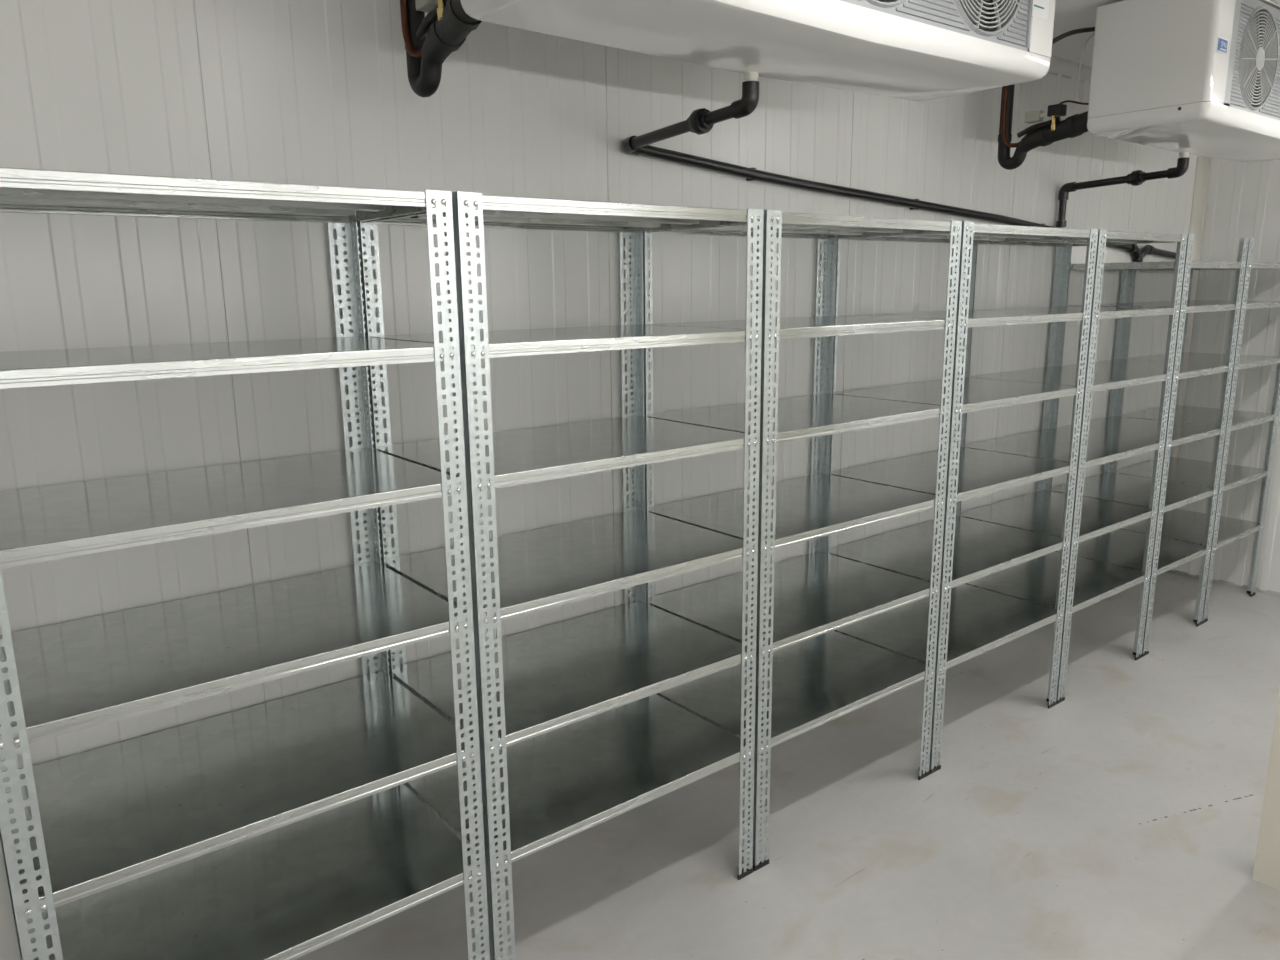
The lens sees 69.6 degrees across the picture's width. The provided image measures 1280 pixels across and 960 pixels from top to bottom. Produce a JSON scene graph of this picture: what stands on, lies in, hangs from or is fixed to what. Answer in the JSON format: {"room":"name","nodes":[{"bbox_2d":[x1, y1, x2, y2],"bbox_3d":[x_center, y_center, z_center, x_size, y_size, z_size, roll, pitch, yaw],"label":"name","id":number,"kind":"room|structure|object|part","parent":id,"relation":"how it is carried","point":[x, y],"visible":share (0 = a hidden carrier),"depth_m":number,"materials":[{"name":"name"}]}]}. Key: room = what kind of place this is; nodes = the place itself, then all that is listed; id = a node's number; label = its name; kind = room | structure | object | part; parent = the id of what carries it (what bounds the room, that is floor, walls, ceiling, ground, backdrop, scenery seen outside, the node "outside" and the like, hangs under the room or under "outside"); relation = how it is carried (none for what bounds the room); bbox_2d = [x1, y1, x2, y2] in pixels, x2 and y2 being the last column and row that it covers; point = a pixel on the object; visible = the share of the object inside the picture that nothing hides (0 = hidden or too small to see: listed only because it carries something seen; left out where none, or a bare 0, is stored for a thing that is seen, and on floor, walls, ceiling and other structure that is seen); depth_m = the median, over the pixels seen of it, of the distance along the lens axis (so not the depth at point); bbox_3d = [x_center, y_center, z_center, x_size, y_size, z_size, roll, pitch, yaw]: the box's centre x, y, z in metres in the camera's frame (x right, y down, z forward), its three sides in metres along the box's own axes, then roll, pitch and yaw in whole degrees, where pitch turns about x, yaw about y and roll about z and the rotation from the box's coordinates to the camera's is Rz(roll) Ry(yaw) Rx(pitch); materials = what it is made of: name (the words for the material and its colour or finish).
{"room":"cold storage room","nodes":[
{"label":"cold storage room","id":0,"kind":"room"},
{"bbox_2d":[0,0,1196,959],"bbox_3d":[0.212,-0.280,3.285,7.750,2.800,0.082,-10,15,-37],"label":"wall","id":1,"kind":"structure","parent":0,"point":[304,92],"depth_m":2.53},
{"bbox_2d":[622,81,1180,261],"bbox_3d":[1.699,-1.143,3.860,4.088,0.414,0.606,-10,15,-37],"label":"pipe","id":2,"kind":"object","parent":1,"relation":"attached to","point":[700,121],"visible":0.9,"depth_m":3.09,"materials":[{"name":"black plastic"}]},
{"bbox_2d":[1129,244,1137,252],"bbox_3d":[2.644,-1.249,4.958,0.036,0.052,0.051,-10,15,-37],"label":"socket","id":3,"kind":"object","parent":2,"relation":"attached to","point":[1134,248],"depth_m":4.94,"materials":[{"name":"black plastic"}]},
{"bbox_2d":[1145,245,1154,254],"bbox_3d":[2.805,-1.270,5.084,0.036,0.052,0.051,-10,15,-37],"label":"socket","id":4,"kind":"object","parent":2,"relation":"attached to","point":[1151,248],"depth_m":5.06,"materials":[{"name":"black plastic"}]},
{"bbox_2d":[1048,56,1091,83],"bbox_3d":[0.240,-1.612,2.949,7.750,0.055,0.055,-10,15,-37],"label":"trim","id":5,"kind":"structure","parent":1,"relation":"attached to","point":[1068,69],"depth_m":4.33,"materials":[{"name":"white plastic"}]},
{"bbox_2d":[1173,156,1210,457],"bbox_3d":[3.275,-0.793,5.557,0.055,2.800,0.055,-10,15,-37],"label":"trim","id":6,"kind":"structure","parent":1,"relation":"attached to","point":[1203,165],"depth_m":5.42,"materials":[{"name":"white"}]},
{"bbox_2d":[294,572,1279,959],"bbox_3d":[1.608,1.488,1.868,7.910,0.100,4.544,-10,15,-37],"label":"floor","id":7,"kind":"structure","parent":0,"point":[1119,819],"depth_m":3.07,"materials":[{"name":"paint"}]},
{"bbox_2d":[0,167,490,959],"bbox_3d":[-0.921,0.396,2.070,0.930,2.004,0.576,-10,15,-37],"label":"shelving unit","id":8,"kind":"object","parent":7,"relation":"on","point":[289,827],"visible":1,"depth_m":2.01,"materials":[{"name":"silver metal"}]},
{"bbox_3d":[-1.424,0.412,2.011,0.061,2.000,0.040,-10,15,-37],"label":"upright post","id":9,"kind":"part","parent":8,"relation":"part of","materials":[{"name":"silver metal"}]},
{"bbox_3d":[-1.097,0.494,1.605,0.061,2.000,0.040,-10,15,-37],"label":"upright post","id":10,"kind":"part","parent":8,"relation":"part of","materials":[{"name":"silver metal"}]},
{"bbox_3d":[-0.931,-0.566,1.866,0.922,0.031,0.563,-10,15,-37],"label":"shelf panel","id":11,"kind":"part","parent":8,"relation":"part of","materials":[{"name":"silver metal"}]},
{"bbox_3d":[-0.928,-0.256,1.931,0.922,0.031,0.563,-10,15,-37],"label":"shelf panel","id":12,"kind":"part","parent":8,"relation":"part of","materials":[{"name":"silver metal"}]},
{"bbox_3d":[-0.925,0.034,1.993,0.922,0.031,0.563,-10,15,-37],"label":"shelf panel","id":13,"kind":"part","parent":8,"relation":"part of","materials":[{"name":"silver metal"}]},
{"bbox_3d":[-0.922,0.346,2.059,0.922,0.031,0.563,-10,15,-37],"label":"shelf panel","id":14,"kind":"part","parent":8,"relation":"part of","materials":[{"name":"silver metal"}]},
{"bbox_3d":[-0.918,0.662,2.126,0.922,0.031,0.563,-10,15,-37],"label":"shelf panel","id":15,"kind":"part","parent":8,"relation":"part of","materials":[{"name":"silver metal"}]},
{"bbox_3d":[-0.915,0.970,2.191,0.922,0.031,0.563,-10,15,-37],"label":"shelf panel","id":16,"kind":"part","parent":8,"relation":"part of","materials":[{"name":"silver metal"}]},
{"bbox_3d":[-0.744,0.294,2.534,0.061,2.000,0.040,-10,15,-37],"label":"upright post","id":17,"kind":"part","parent":8,"relation":"part of","materials":[{"name":"silver metal"}]},
{"bbox_3d":[-0.417,0.377,2.128,0.061,2.000,0.040,-10,15,-37],"label":"upright post","id":18,"kind":"part","parent":8,"relation":"part of","materials":[{"name":"silver metal"}]},
{"bbox_2d":[357,191,763,959],"bbox_3d":[-0.191,0.270,2.631,0.919,2.004,0.576,-10,15,-37],"label":"shelving unit","id":19,"kind":"object","parent":7,"relation":"on","point":[576,734],"visible":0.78,"depth_m":2.53,"materials":[{"name":"silver metal"}]},
{"bbox_3d":[-0.690,0.284,2.576,0.061,2.000,0.040,-10,15,-37],"label":"upright post","id":20,"kind":"part","parent":19,"relation":"part of","materials":[{"name":"silver metal"}]},
{"bbox_3d":[-0.363,0.367,2.170,0.061,2.000,0.040,-10,15,-37],"label":"upright post","id":21,"kind":"part","parent":19,"relation":"part of","materials":[{"name":"silver metal"}]},
{"bbox_3d":[-0.201,-0.692,2.428,0.911,0.031,0.563,-10,15,-37],"label":"shelf panel","id":22,"kind":"part","parent":19,"relation":"part of","materials":[{"name":"silver metal"}]},
{"bbox_3d":[-0.198,-0.382,2.493,0.911,0.031,0.563,-10,15,-37],"label":"shelf panel","id":23,"kind":"part","parent":19,"relation":"part of","materials":[{"name":"silver metal"}]},
{"bbox_3d":[-0.195,-0.092,2.554,0.911,0.031,0.563,-10,15,-37],"label":"shelf panel","id":24,"kind":"part","parent":19,"relation":"part of","materials":[{"name":"silver metal"}]},
{"bbox_3d":[-0.192,0.219,2.620,0.911,0.031,0.563,-10,15,-37],"label":"shelf panel","id":25,"kind":"part","parent":19,"relation":"part of","materials":[{"name":"silver metal"}]},
{"bbox_3d":[-0.188,0.536,2.687,0.911,0.031,0.563,-10,15,-37],"label":"shelf panel","id":26,"kind":"part","parent":19,"relation":"part of","materials":[{"name":"silver metal"}]},
{"bbox_3d":[-0.185,0.844,2.753,0.911,0.031,0.563,-10,15,-37],"label":"shelf panel","id":27,"kind":"part","parent":19,"relation":"part of","materials":[{"name":"silver metal"}]},
{"bbox_3d":[-0.019,0.168,3.092,0.061,2.000,0.040,-10,15,-37],"label":"upright post","id":28,"kind":"part","parent":19,"relation":"part of","materials":[{"name":"silver metal"}]},
{"bbox_3d":[0.308,0.251,2.686,0.061,2.000,0.040,-10,15,-37],"label":"upright post","id":29,"kind":"part","parent":19,"relation":"part of","materials":[{"name":"silver metal"}]},
{"bbox_2d":[638,210,961,870],"bbox_3d":[0.537,0.143,3.191,0.925,2.004,0.576,-10,15,-37],"label":"shelving unit","id":30,"kind":"object","parent":7,"relation":"on","point":[810,675],"visible":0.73,"depth_m":3.11,"materials":[{"name":"silver metal"}]},
{"bbox_3d":[0.036,0.159,3.134,0.061,2.000,0.040,-10,15,-37],"label":"upright post","id":31,"kind":"part","parent":30,"relation":"part of","materials":[{"name":"silver metal"}]},
{"bbox_3d":[0.363,0.241,2.728,0.061,2.000,0.040,-10,15,-37],"label":"upright post","id":32,"kind":"part","parent":30,"relation":"part of","materials":[{"name":"silver metal"}]},
{"bbox_3d":[0.540,0.409,3.247,0.917,0.031,0.563,-10,15,-37],"label":"shelf panel","id":33,"kind":"part","parent":30,"relation":"part of","materials":[{"name":"silver metal"}]},
{"bbox_3d":[0.543,0.718,3.312,0.917,0.031,0.563,-10,15,-37],"label":"shelf panel","id":34,"kind":"part","parent":30,"relation":"part of","materials":[{"name":"silver metal"}]},
{"bbox_3d":[0.536,0.093,3.180,0.917,0.031,0.563,-10,15,-37],"label":"shelf panel","id":35,"kind":"part","parent":30,"relation":"part of","materials":[{"name":"silver metal"}]},
{"bbox_3d":[0.533,-0.219,3.114,0.917,0.031,0.563,-10,15,-37],"label":"shelf panel","id":36,"kind":"part","parent":30,"relation":"part of","materials":[{"name":"silver metal"}]},
{"bbox_3d":[0.530,-0.508,3.053,0.917,0.031,0.563,-10,15,-37],"label":"shelf panel","id":37,"kind":"part","parent":30,"relation":"part of","materials":[{"name":"silver metal"}]},
{"bbox_3d":[0.527,-0.818,2.987,0.917,0.031,0.563,-10,15,-37],"label":"shelf panel","id":38,"kind":"part","parent":30,"relation":"part of","materials":[{"name":"silver metal"}]},
{"bbox_3d":[0.712,0.042,3.654,0.061,2.000,0.040,-10,15,-37],"label":"upright post","id":39,"kind":"part","parent":30,"relation":"part of","materials":[{"name":"silver metal"}]},
{"bbox_3d":[1.038,0.124,3.248,0.061,2.000,0.040,-10,15,-37],"label":"upright post","id":40,"kind":"part","parent":30,"relation":"part of","materials":[{"name":"silver metal"}]},
{"bbox_2d":[822,221,1098,773],"bbox_3d":[1.267,0.017,3.752,0.924,2.004,0.576,-10,15,-37],"label":"shelving unit","id":41,"kind":"object","parent":7,"relation":"on","point":[973,621],"visible":0.79,"depth_m":3.66,"materials":[{"name":"silver metal"}]},
{"bbox_3d":[0.766,0.032,3.696,0.061,2.000,0.040,-10,15,-37],"label":"upright post","id":42,"kind":"part","parent":41,"relation":"part of","materials":[{"name":"silver metal"}]},
{"bbox_3d":[1.270,0.283,3.809,0.916,0.031,0.563,-10,15,-37],"label":"shelf panel","id":43,"kind":"part","parent":41,"relation":"part of","materials":[{"name":"silver metal"}]},
{"bbox_3d":[1.273,0.591,3.874,0.916,0.031,0.563,-10,15,-37],"label":"shelf panel","id":44,"kind":"part","parent":41,"relation":"part of","materials":[{"name":"silver metal"}]},
{"bbox_3d":[1.093,0.115,3.289,0.061,2.000,0.040,-10,15,-37],"label":"upright post","id":45,"kind":"part","parent":41,"relation":"part of","materials":[{"name":"silver metal"}]},
{"bbox_3d":[1.266,-0.033,3.742,0.916,0.031,0.563,-10,15,-37],"label":"shelf panel","id":46,"kind":"part","parent":41,"relation":"part of","materials":[{"name":"silver metal"}]},
{"bbox_3d":[1.263,-0.345,3.676,0.916,0.031,0.563,-10,15,-37],"label":"shelf panel","id":47,"kind":"part","parent":41,"relation":"part of","materials":[{"name":"silver metal"}]},
{"bbox_3d":[1.441,-0.085,4.215,0.061,2.000,0.040,-10,15,-37],"label":"upright post","id":48,"kind":"part","parent":41,"relation":"part of","materials":[{"name":"silver metal"}]},
{"bbox_3d":[1.260,-0.635,3.614,0.916,0.031,0.563,-10,15,-37],"label":"shelf panel","id":49,"kind":"part","parent":41,"relation":"part of","materials":[{"name":"silver metal"}]},
{"bbox_3d":[1.257,-0.945,3.549,0.916,0.031,0.563,-10,15,-37],"label":"shelf panel","id":50,"kind":"part","parent":41,"relation":"part of","materials":[{"name":"silver metal"}]},
{"bbox_3d":[1.768,-0.002,3.808,0.061,2.000,0.040,-10,15,-37],"label":"upright post","id":51,"kind":"part","parent":41,"relation":"part of","materials":[{"name":"silver metal"}]},
{"bbox_2d":[956,229,1187,703],"bbox_3d":[1.953,-0.102,4.280,0.813,2.004,0.576,-10,15,-37],"label":"shelving unit","id":52,"kind":"object","parent":7,"relation":"on","point":[1089,582],"visible":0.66,"depth_m":4.23,"materials":[{"name":"silver metal"}]},
{"bbox_3d":[1.496,-0.094,4.257,0.061,2.000,0.040,-10,15,-37],"label":"upright post","id":53,"kind":"part","parent":52,"relation":"part of","materials":[{"name":"silver metal"}]},
{"bbox_3d":[2.083,-0.196,4.709,0.061,2.000,0.040,-10,15,-37],"label":"upright post","id":54,"kind":"part","parent":52,"relation":"part of","materials":[{"name":"silver metal"}]},
{"bbox_3d":[1.959,0.472,4.401,0.805,0.031,0.563,-10,15,-37],"label":"shelf panel","id":55,"kind":"part","parent":52,"relation":"part of","materials":[{"name":"silver metal"}]},
{"bbox_3d":[1.955,0.164,4.336,0.805,0.031,0.563,-10,15,-37],"label":"shelf panel","id":56,"kind":"part","parent":52,"relation":"part of","materials":[{"name":"silver metal"}]},
{"bbox_3d":[1.952,-0.152,4.269,0.805,0.031,0.563,-10,15,-37],"label":"shelf panel","id":57,"kind":"part","parent":52,"relation":"part of","materials":[{"name":"silver metal"}]},
{"bbox_3d":[1.949,-0.464,4.203,0.805,0.031,0.563,-10,15,-37],"label":"shelf panel","id":58,"kind":"part","parent":52,"relation":"part of","materials":[{"name":"silver metal"}]},
{"bbox_3d":[1.943,-1.063,4.076,0.805,0.031,0.563,-10,15,-37],"label":"shelf panel","id":59,"kind":"part","parent":52,"relation":"part of","materials":[{"name":"silver metal"}]},
{"bbox_3d":[1.822,-0.011,3.850,0.061,2.000,0.040,-10,15,-37],"label":"upright post","id":60,"kind":"part","parent":52,"relation":"part of","materials":[{"name":"silver metal"}]},
{"bbox_3d":[1.946,-0.754,4.142,0.805,0.031,0.563,-10,15,-37],"label":"shelf panel","id":61,"kind":"part","parent":52,"relation":"part of","materials":[{"name":"silver metal"}]},
{"bbox_3d":[2.410,-0.113,4.303,0.061,2.000,0.040,-10,15,-37],"label":"upright post","id":62,"kind":"part","parent":52,"relation":"part of","materials":[{"name":"silver metal"}]},
{"bbox_2d":[1046,234,1248,656],"bbox_3d":[2.552,-0.205,4.741,0.702,2.004,0.576,-10,15,-37],"label":"shelving unit","id":63,"kind":"object","parent":7,"relation":"on","point":[1119,547],"visible":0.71,"depth_m":4.68,"materials":[{"name":"silver metal"}]},
{"bbox_3d":[2.138,-0.205,4.751,0.061,2.000,0.040,-10,15,-37],"label":"upright post","id":64,"kind":"part","parent":63,"relation":"part of","materials":[{"name":"silver metal"}]},
{"bbox_3d":[2.639,-0.235,5.148,0.061,1.884,0.040,-10,15,-37],"label":"upright post","id":65,"kind":"part","parent":63,"relation":"part of","materials":[{"name":"silver metal"}]},
{"bbox_3d":[2.557,0.369,4.862,0.694,0.031,0.563,-10,15,-37],"label":"shelf panel","id":66,"kind":"part","parent":63,"relation":"part of","materials":[{"name":"silver metal"}]},
{"bbox_3d":[2.554,0.060,4.797,0.694,0.031,0.563,-10,15,-37],"label":"shelf panel","id":67,"kind":"part","parent":63,"relation":"part of","materials":[{"name":"silver metal"}]},
{"bbox_3d":[2.551,-0.252,4.731,0.694,0.031,0.563,-10,15,-37],"label":"shelf panel","id":68,"kind":"part","parent":63,"relation":"part of","materials":[{"name":"silver metal"}]},
{"bbox_3d":[2.548,-0.563,4.665,0.694,0.031,0.563,-10,15,-37],"label":"shelf panel","id":69,"kind":"part","parent":63,"relation":"part of","materials":[{"name":"silver metal"}]},
{"bbox_3d":[2.545,-0.860,4.602,0.694,0.031,0.563,-10,15,-37],"label":"shelf panel","id":70,"kind":"part","parent":63,"relation":"part of","materials":[{"name":"silver metal"}]},
{"bbox_3d":[2.542,-1.058,4.560,0.694,0.031,0.563,-10,15,-37],"label":"shelf panel","id":71,"kind":"part","parent":63,"relation":"part of","materials":[{"name":"silver metal"}]},
{"bbox_3d":[2.465,-0.123,4.345,0.061,2.000,0.040,-10,15,-37],"label":"upright post","id":72,"kind":"part","parent":63,"relation":"part of","materials":[{"name":"silver metal"}]},
{"bbox_3d":[2.965,-0.209,4.729,0.061,2.000,0.040,-10,15,-37],"label":"upright post","id":73,"kind":"part","parent":63,"relation":"part of","materials":[{"name":"silver metal"}]},
{"bbox_2d":[1111,238,1279,623],"bbox_3d":[3.121,-0.304,5.178,0.738,2.004,0.576,-10,15,-37],"label":"shelving unit","id":74,"kind":"object","parent":7,"relation":"on","point":[1178,524],"visible":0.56,"depth_m":5.13,"materials":[{"name":"silver metal"}]},
{"bbox_3d":[2.694,-0.245,5.190,0.061,1.884,0.040,-10,15,-37],"label":"upright post","id":75,"kind":"part","parent":74,"relation":"part of","materials":[{"name":"silver metal"}]},
{"bbox_3d":[3.222,-0.336,5.596,0.061,1.884,0.040,-10,15,-37],"label":"upright post","id":76,"kind":"part","parent":74,"relation":"part of","materials":[{"name":"silver metal"}]},
{"bbox_3d":[3.127,0.270,5.300,0.730,0.031,0.563,-10,15,-37],"label":"shelf panel","id":77,"kind":"part","parent":74,"relation":"part of","materials":[{"name":"silver metal"}]},
{"bbox_3d":[3.123,-0.038,5.234,0.730,0.031,0.563,-10,15,-37],"label":"shelf panel","id":78,"kind":"part","parent":74,"relation":"part of","materials":[{"name":"silver metal"}]},
{"bbox_3d":[3.120,-0.350,5.168,0.730,0.031,0.563,-10,15,-37],"label":"shelf panel","id":79,"kind":"part","parent":74,"relation":"part of","materials":[{"name":"silver metal"}]},
{"bbox_3d":[3.117,-0.662,5.102,0.730,0.031,0.563,-10,15,-37],"label":"shelf panel","id":80,"kind":"part","parent":74,"relation":"part of","materials":[{"name":"silver metal"}]},
{"bbox_3d":[3.114,-0.959,5.040,0.730,0.031,0.563,-10,15,-37],"label":"shelf panel","id":81,"kind":"part","parent":74,"relation":"part of","materials":[{"name":"silver metal"}]},
{"bbox_3d":[3.112,-1.156,4.998,0.730,0.031,0.563,-10,15,-37],"label":"shelf panel","id":82,"kind":"part","parent":74,"relation":"part of","materials":[{"name":"silver metal"}]},
{"bbox_3d":[3.020,-0.219,4.771,0.061,2.000,0.040,-10,15,-37],"label":"upright post","id":83,"kind":"part","parent":74,"relation":"part of","materials":[{"name":"silver metal"}]},
{"bbox_3d":[3.549,-0.310,5.178,0.061,2.000,0.040,-10,15,-37],"label":"upright post","id":84,"kind":"part","parent":74,"relation":"part of","materials":[{"name":"silver metal"}]},
{"bbox_2d":[1052,0,1279,66],"bbox_3d":[1.579,-1.349,1.267,7.910,0.100,4.544,-10,15,-37],"label":"ceiling","id":85,"kind":"structure","parent":0,"point":[1070,15],"depth_m":3.66,"materials":[{"name":"white paint"}]},
{"bbox_2d":[460,0,1055,101],"bbox_3d":[0.381,-1.212,2.175,1.596,0.499,0.422,-10,15,-37],"label":"cooler","id":86,"kind":"object","parent":85,"relation":"hanging from","point":[912,50],"visible":0.99,"depth_m":2.15,"materials":[{"name":"white metal"}]},
{"bbox_2d":[400,0,481,96],"bbox_3d":[-0.438,-1.163,2.052,0.095,0.538,0.424,-8,14,-31],"label":"suction line","id":87,"kind":"object","parent":86,"relation":"attached to","point":[429,40],"visible":1,"depth_m":2.13,"materials":[{"name":"black plastic"}]},
{"bbox_2d":[840,0,1032,51],"bbox_3d":[0.478,-1.236,2.043,1.330,0.376,0.098,-10,15,-37],"label":"grille","id":88,"kind":"object","parent":86,"relation":"attached to","point":[999,25],"depth_m":2.27,"materials":[{"name":"grey plastic"}]},
{"bbox_2d":[1087,0,1279,162],"bbox_3d":[2.429,-1.566,3.751,1.596,0.499,0.422,-10,15,-37],"label":"cooler","id":89,"kind":"object","parent":85,"relation":"hanging from","point":[1184,77],"visible":1,"depth_m":3.30,"materials":[{"name":"white metal"}]},
{"bbox_2d":[997,84,1088,169],"bbox_3d":[1.610,-1.518,3.627,0.095,0.538,0.424,-8,14,-31],"label":"suction line","id":90,"kind":"object","parent":89,"relation":"attached to","point":[1046,133],"visible":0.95,"depth_m":3.67,"materials":[{"name":"black plastic"}]},
{"bbox_2d":[1052,27,1094,43],"bbox_3d":[1.292,-1.482,3.191,1.224,0.346,0.062,-10,15,-38],"label":"power cable","id":91,"kind":"object","parent":89,"relation":"attached to","point":[1089,29],"visible":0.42,"depth_m":3.44,"materials":[{"name":"black plastic"}]},
{"bbox_2d":[1078,33,1094,101],"bbox_3d":[1.715,-1.581,3.521,0.074,0.260,0.011,0,12,3],"label":"wire","id":92,"kind":"object","parent":89,"relation":"hanging from","point":[1093,34],"visible":0.94,"depth_m":3.52,"materials":[{"name":"grey"}]},
{"bbox_2d":[1056,157,1189,227],"bbox_3d":[2.189,-1.305,4.217,0.068,0.256,0.603,-8,14,-31],"label":"pipe","id":93,"kind":"object","parent":89,"relation":"attached to","point":[1137,177],"visible":0.99,"depth_m":4.19,"materials":[{"name":"black plastic"}]},
{"bbox_2d":[1056,220,1066,226],"bbox_3d":[2.044,-1.243,4.472,0.046,0.032,0.046,-10,15,-37],"label":"socket","id":94,"kind":"object","parent":93,"relation":"attached to","point":[1060,223],"depth_m":4.45,"materials":[{"name":"black plastic"}]},
{"bbox_2d":[1087,102,1279,162],"bbox_3d":[2.430,-1.377,3.791,1.596,0.112,0.420,-10,15,-37],"label":"drip tray","id":95,"kind":"object","parent":89,"relation":"on","point":[1231,131],"depth_m":3.43,"materials":[{"name":"white"}]},
{"bbox_3d":[2.425,-1.809,3.701,1.582,0.003,0.410,-10,15,-37],"label":"plate","id":96,"kind":"part","parent":89,"relation":"part of","materials":[{"name":"white metal"}]},
{"bbox_2d":[1224,0,1279,119],"bbox_3d":[2.526,-1.591,3.619,1.330,0.376,0.098,-10,15,-37],"label":"grille","id":97,"kind":"object","parent":89,"relation":"attached to","point":[1252,72],"depth_m":3.33,"materials":[{"name":"grey plastic"}]},
{"bbox_2d":[1171,158,1279,592],"bbox_3d":[4.667,-0.463,3.932,0.082,2.800,4.384,-10,15,-37],"label":"wall","id":98,"kind":"structure","parent":0,"point":[1243,199],"depth_m":5.34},
{"bbox_2d":[1166,570,1279,596],"bbox_3d":[4.642,0.903,4.189,0.022,0.022,4.384,-10,15,-37],"label":"baseboard","id":99,"kind":"structure","parent":98,"relation":"attached to","point":[1181,573],"depth_m":5.56,"materials":[{"name":"grey"}]},
{"bbox_2d":[1252,688,1279,890],"bbox_3d":[2.206,-0.073,2.209,0.100,2.800,0.958,-10,15,-37],"label":"wall partition","id":100,"kind":"structure","parent":0,"point":[1266,870],"depth_m":2.77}
]}

